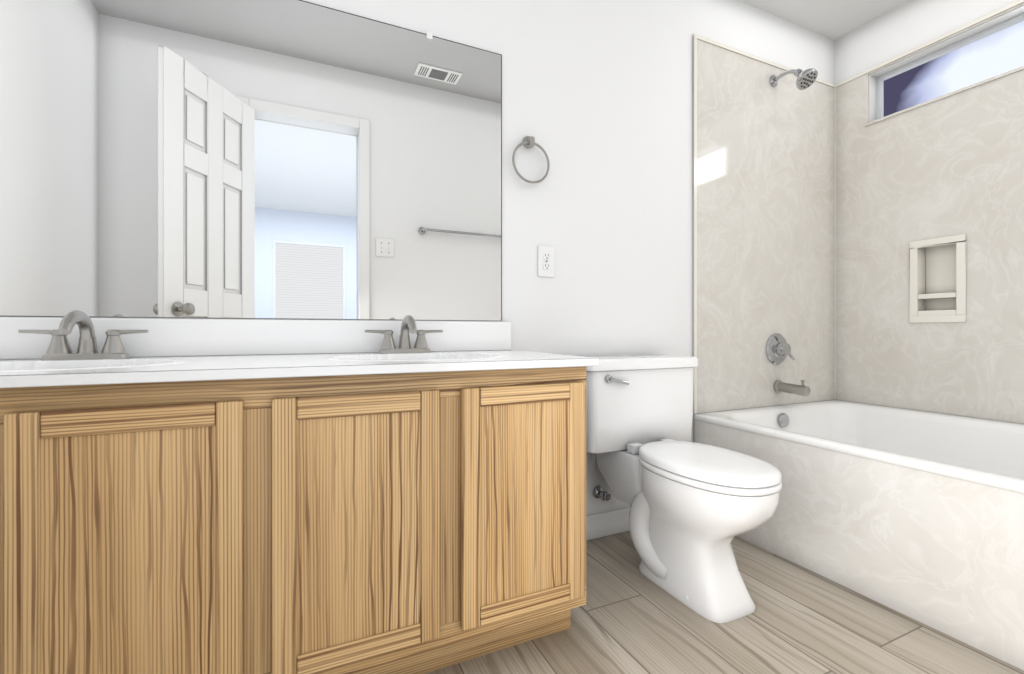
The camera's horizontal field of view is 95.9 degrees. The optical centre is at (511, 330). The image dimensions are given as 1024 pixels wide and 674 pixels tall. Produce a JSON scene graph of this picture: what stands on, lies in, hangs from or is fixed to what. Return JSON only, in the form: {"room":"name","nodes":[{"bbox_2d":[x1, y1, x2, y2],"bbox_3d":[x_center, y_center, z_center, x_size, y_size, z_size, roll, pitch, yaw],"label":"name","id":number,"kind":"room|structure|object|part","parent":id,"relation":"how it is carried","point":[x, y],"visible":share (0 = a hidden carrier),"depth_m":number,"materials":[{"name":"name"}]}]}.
{"room":"bathroom","nodes":[
{"label":"bathroom","id":0,"kind":"room"},
{"bbox_2d":[0,0,833,515],"bbox_3d":[0.098,-0.405,1.816,3.821,2.470,0.120,0,0,-25],"label":"wall","id":1,"kind":"structure","parent":0,"point":[598,100],"depth_m":1.87,"materials":[{"name":"paint"}]},
{"bbox_2d":[0,0,501,320],"bbox_3d":[-0.769,-0.527,1.348,1.612,0.978,0.007,0,0,-25],"label":"mirror","id":2,"kind":"object","parent":1,"relation":"attached to","point":[299,159],"visible":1,"depth_m":1.34,"materials":[{"name":"clear glass"}]},
{"bbox_2d":[0,317,510,357],"bbox_3d":[-0.752,0.018,1.348,1.641,0.105,0.020,0,0,-25],"label":"backsplash","id":3,"kind":"structure","parent":1,"relation":"attached to","point":[20,337],"depth_m":1.31,"materials":[{"name":"white stone"}]},
{"bbox_2d":[512,136,549,183],"bbox_3d":[0.067,-0.636,1.715,0.155,0.184,0.038,0,0,-25],"label":"towel ring","id":4,"kind":"object","parent":1,"relation":"attached to","point":[528,142],"visible":0.98,"depth_m":1.70,"materials":[{"name":"silver metal"}]},
{"bbox_2d":[538,245,554,276],"bbox_3d":[0.132,-0.265,1.760,0.072,0.118,0.009,0,0,-25],"label":"electrical outlet","id":5,"kind":"object","parent":1,"relation":"attached to","point":[546,261],"visible":1,"depth_m":1.76,"materials":[{"name":"white plastic"}]},
{"bbox_2d":[586,507,629,540],"bbox_3d":[0.404,0.782,1.884,0.906,0.095,0.013,0,0,-25],"label":"baseboard","id":6,"kind":"structure","parent":1,"relation":"attached to","point":[604,524],"depth_m":1.86,"materials":[{"name":"white wood"}]},
{"bbox_2d":[697,39,833,412],"bbox_3d":[1.284,-0.478,2.291,1.029,1.698,0.006,0,0,-25],"label":"wall","id":7,"kind":"structure","parent":1,"relation":"attached to","point":[765,210],"depth_m":2.26,"materials":[{"name":"beige stone"}]},
{"bbox_2d":[693,34,835,413],"bbox_3d":[1.278,-0.480,2.282,1.020,1.702,0.007,0,0,-25],"label":"trim","id":8,"kind":"structure","parent":7,"relation":"attached to","point":[834,86],"depth_m":2.07,"materials":[{"name":"ceramic"}]},
{"bbox_2d":[766,333,794,364],"bbox_3d":[1.329,0.090,2.276,0.156,0.156,0.057,0,0,-25],"label":"tub valve","id":9,"kind":"object","parent":7,"relation":"attached to","point":[778,348],"visible":1,"depth_m":2.27,"materials":[{"name":"silver metal"}]},
{"bbox_2d":[774,380,809,395],"bbox_3d":[1.357,0.270,2.238,0.060,0.076,0.155,0,0,-25],"label":"tub spout","id":10,"kind":"object","parent":7,"relation":"attached to","point":[796,389],"visible":1,"depth_m":2.22,"materials":[{"name":"silver metal"}]},
{"bbox_2d":[769,68,817,89],"bbox_3d":[1.340,-1.200,2.199,0.094,0.136,0.208,0,0,-25],"label":"shower head","id":11,"kind":"object","parent":7,"relation":"attached to","point":[800,74],"visible":1,"depth_m":2.15},
{"bbox_2d":[801,72,815,87],"bbox_3d":[1.369,-1.158,2.135,0.071,0.044,0.054,0,0,-25],"label":"shower nozzles","id":12,"kind":"object","parent":11,"relation":"attached to","point":[808,80],"visible":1,"depth_m":2.13,"materials":[{"name":"grey"}]},
{"bbox_2d":[425,531,1023,673],"bbox_3d":[0.440,0.860,1.071,3.821,0.060,1.760,0,0,-25],"label":"floor","id":13,"kind":"structure","parent":0,"point":[629,617],"depth_m":1.25,"materials":[{"name":"brown wood"}]},
{"bbox_2d":[0,370,585,673],"bbox_3d":[-0.647,0.460,1.110,1.630,0.740,0.538,0,0,-25],"label":"bathroom vanity","id":14,"kind":"object","parent":13,"relation":"on","point":[407,495],"depth_m":0.91,"materials":[{"name":"brown wood"}]},
{"bbox_3d":[-0.667,0.411,0.818,0.253,0.477,0.014,0,0,-25],"label":"door panel","id":15,"kind":"part","parent":14,"relation":"part of","materials":[{"name":"brown wood"}]},
{"bbox_2d":[0,350,598,389],"bbox_3d":[-0.638,0.111,1.106,1.650,0.081,0.553,0,0,-25],"label":"countertop","id":16,"kind":"structure","parent":14,"relation":"on","point":[181,369],"depth_m":1.00,"materials":[{"name":"white stone"}]},
{"bbox_3d":[-0.318,0.411,0.978,0.257,0.477,0.014,0,0,-25],"label":"door panel","id":17,"kind":"part","parent":14,"relation":"part of","materials":[{"name":"brown wood"}]},
{"bbox_3d":[0.033,0.411,1.139,0.253,0.477,0.014,0,0,-25],"label":"door panel","id":18,"kind":"part","parent":14,"relation":"part of","materials":[{"name":"brown wood"}]},
{"bbox_2d":[583,354,781,622],"bbox_3d":[0.555,0.466,1.565,0.520,0.734,0.695,0,0,-25],"label":"toilet","id":19,"kind":"object","parent":13,"relation":"on","point":[695,509],"visible":0.98,"depth_m":1.49,"materials":[{"name":"ceramic"}]},
{"bbox_3d":[0.370,0.173,1.623,0.091,0.037,0.022,0,0,-25],"label":"flush lever","id":20,"kind":"part","parent":19,"relation":"part of","materials":[{"name":"silver metal"}]},
{"bbox_3d":[0.455,0.286,1.782,0.500,0.288,0.196,0,0,-25],"label":"tank","id":21,"kind":"part","parent":19,"relation":"part of","materials":[{"name":"ceramic"}]},
{"bbox_3d":[0.455,0.120,1.782,0.520,0.042,0.217,0,0,-25],"label":"tank lid","id":22,"kind":"part","parent":19,"relation":"part of","materials":[{"name":"ceramic"}]},
{"bbox_3d":[0.600,0.417,1.468,0.308,0.054,0.482,0,0,-25],"label":"seat","id":23,"kind":"part","parent":19,"relation":"part of","materials":[{"name":"plastic"}]},
{"bbox_2d":[694,400,1023,669],"bbox_3d":[1.594,0.602,1.599,1.027,0.457,1.508,0,0,-25],"label":"bathtub","id":24,"kind":"object","parent":13,"relation":"on","point":[917,515],"visible":0.98,"depth_m":1.45,"materials":[{"name":"ceramic"}]},
{"bbox_2d":[834,0,1020,423],"bbox_3d":[2.147,-0.405,1.788,0.120,2.470,1.640,0,0,-25],"label":"wall","id":25,"kind":"structure","parent":0,"point":[906,26],"depth_m":2.23,"materials":[{"name":"paint"}]},
{"bbox_2d":[836,0,1023,86],"bbox_3d":[2.060,-0.480,1.811,0.007,1.702,1.514,0,0,-25],"label":"trim","id":26,"kind":"structure","parent":25,"relation":"attached to","point":[1017,2],"depth_m":2.10,"materials":[{"name":"ceramic"}]},
{"bbox_2d":[836,2,1023,423],"bbox_3d":[2.102,-0.478,1.830,0.097,1.698,1.514,0,0,-25],"label":"wall","id":27,"kind":"structure","parent":25,"relation":"attached to","point":[950,164],"depth_m":2.11,"materials":[{"name":"beige stone"}]},
{"bbox_2d":[909,234,966,322],"bbox_3d":[1.963,-0.231,2.115,0.080,0.385,0.209,0,0,-25],"label":"soap niche","id":28,"kind":"object","parent":27,"relation":"attached to","point":[937,280],"visible":1,"depth_m":2.13,"materials":[{"name":"stone"}]},
{"bbox_2d":[869,5,1023,121],"bbox_3d":[2.103,-1.183,1.852,0.091,0.248,1.153,0,0,-25],"label":"window","id":29,"kind":"structure","parent":25,"relation":"in","point":[987,50],"depth_m":2.12,"materials":[{"name":"white"}]},
{"bbox_3d":[0.440,-1.690,1.071,3.821,0.100,1.760,0,0,-25],"label":"ceiling","id":30,"kind":"structure","parent":0,"visible":0},
{"bbox_2d":[740,0,907,39],"bbox_3d":[1.550,-1.609,1.581,1.137,0.063,1.520,0,0,-25],"label":"soffit ceiling","id":31,"kind":"structure","parent":30,"relation":"attached to","point":[833,19],"depth_m":2.28,"materials":[{"name":"white paint"}]}
]}

